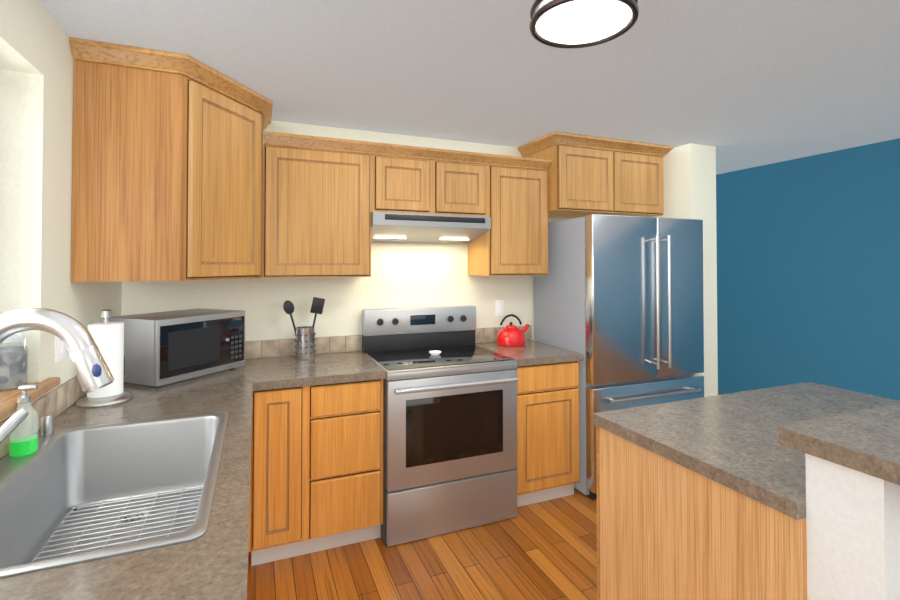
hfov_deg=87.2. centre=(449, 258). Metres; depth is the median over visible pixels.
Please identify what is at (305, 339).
utensil holder
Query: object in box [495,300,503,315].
electrical outlet plate
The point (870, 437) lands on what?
island countertop
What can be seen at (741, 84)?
ceiling
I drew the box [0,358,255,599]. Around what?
countertop
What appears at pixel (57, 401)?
backsplash
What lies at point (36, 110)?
wall
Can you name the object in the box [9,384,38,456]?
soap dispenser
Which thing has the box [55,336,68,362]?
switch plate
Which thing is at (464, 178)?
upper cabinet
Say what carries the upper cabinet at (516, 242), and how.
attached to the wall at (403, 274)
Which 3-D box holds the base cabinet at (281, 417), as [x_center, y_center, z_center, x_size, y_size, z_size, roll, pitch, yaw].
[-0.942,1.066,2.573,0.248,0.872,0.617,0,-1,-22]
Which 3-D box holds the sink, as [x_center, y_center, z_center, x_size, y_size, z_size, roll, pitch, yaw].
[-0.925,0.661,1.253,0.569,0.329,0.890,0,-1,-22]
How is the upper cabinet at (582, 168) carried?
attached to the wall at (403, 274)
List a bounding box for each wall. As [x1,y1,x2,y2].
[0,0,123,421]
[124,121,572,511]
[655,143,717,396]
[716,138,899,400]
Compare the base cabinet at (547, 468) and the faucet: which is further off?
the base cabinet at (547, 468)
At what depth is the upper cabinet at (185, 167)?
1.98 m
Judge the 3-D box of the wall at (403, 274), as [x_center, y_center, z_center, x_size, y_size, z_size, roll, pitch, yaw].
[-0.042,0.339,3.380,3.815,2.350,0.165,0,-1,-22]
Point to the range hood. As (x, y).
(407, 227)
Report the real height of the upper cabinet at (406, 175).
0.401 m
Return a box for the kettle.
[496,314,528,346]
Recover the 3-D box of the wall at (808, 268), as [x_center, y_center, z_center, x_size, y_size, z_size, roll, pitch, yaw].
[3.721,0.318,2.007,0.165,2.350,8.765,0,-1,-22]
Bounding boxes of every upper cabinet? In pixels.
[69,37,268,281]
[265,132,376,277]
[377,142,436,214]
[437,149,492,216]
[468,154,552,275]
[521,132,616,217]
[613,139,668,216]
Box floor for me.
[247,488,596,599]
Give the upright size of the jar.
0.189 m
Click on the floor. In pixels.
(545, 550)
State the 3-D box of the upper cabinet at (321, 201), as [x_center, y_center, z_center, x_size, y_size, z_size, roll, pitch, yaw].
[-0.794,-0.285,2.800,0.593,0.781,0.347,0,-1,-22]
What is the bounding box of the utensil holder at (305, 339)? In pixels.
[283,297,324,359]
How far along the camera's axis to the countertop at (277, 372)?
2.48 m
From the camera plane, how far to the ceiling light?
1.57 m
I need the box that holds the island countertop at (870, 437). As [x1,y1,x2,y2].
[777,402,899,485]
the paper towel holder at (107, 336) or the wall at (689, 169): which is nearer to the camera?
the paper towel holder at (107, 336)
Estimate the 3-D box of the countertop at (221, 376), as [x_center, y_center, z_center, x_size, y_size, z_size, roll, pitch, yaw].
[-1.395,0.605,2.367,0.510,0.040,0.666,0,-1,-22]
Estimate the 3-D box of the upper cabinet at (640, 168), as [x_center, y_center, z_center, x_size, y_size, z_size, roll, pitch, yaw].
[1.295,-0.576,3.614,0.475,0.508,0.437,0,-1,-22]
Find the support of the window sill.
attached to the wall at (36, 110)
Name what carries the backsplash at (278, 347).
attached to the wall at (403, 274)
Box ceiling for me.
[39,0,899,174]
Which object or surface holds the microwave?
on the countertop at (211, 563)
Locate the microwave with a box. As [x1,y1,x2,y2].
[109,308,244,386]
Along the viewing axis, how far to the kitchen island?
1.35 m
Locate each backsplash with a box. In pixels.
[0,375,86,457]
[245,335,360,357]
[475,325,531,342]
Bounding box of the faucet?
[0,308,113,443]
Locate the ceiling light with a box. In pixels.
[529,0,638,48]
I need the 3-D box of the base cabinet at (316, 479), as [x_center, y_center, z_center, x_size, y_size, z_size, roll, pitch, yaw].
[-0.645,1.067,2.695,0.394,0.872,0.617,0,-1,-22]
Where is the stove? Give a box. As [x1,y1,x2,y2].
[362,305,518,545]
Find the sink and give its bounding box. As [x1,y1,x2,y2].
[0,412,227,577]
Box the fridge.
[534,214,703,499]
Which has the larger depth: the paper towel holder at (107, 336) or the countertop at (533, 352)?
the countertop at (533, 352)
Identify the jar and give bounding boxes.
[0,333,28,390]
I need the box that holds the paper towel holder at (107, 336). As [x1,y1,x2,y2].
[76,309,132,407]
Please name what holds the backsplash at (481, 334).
attached to the wall at (403, 274)
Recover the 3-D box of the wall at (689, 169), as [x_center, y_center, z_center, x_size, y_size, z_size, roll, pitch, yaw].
[1.748,0.344,3.700,0.260,2.350,0.555,0,-1,-22]
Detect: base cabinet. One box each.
[248,385,311,565]
[308,379,382,552]
[515,361,578,506]
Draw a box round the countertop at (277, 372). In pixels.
[256,351,385,390]
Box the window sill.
[0,377,59,419]
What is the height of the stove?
1.185 m
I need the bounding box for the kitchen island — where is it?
[593,382,899,599]
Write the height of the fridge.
1.787 m
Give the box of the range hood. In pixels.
[371,212,490,243]
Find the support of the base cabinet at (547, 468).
on the floor
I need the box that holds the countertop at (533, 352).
[475,339,583,365]
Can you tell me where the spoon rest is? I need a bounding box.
[429,350,440,354]
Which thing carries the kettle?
on the countertop at (533, 352)
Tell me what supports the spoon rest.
on the stove

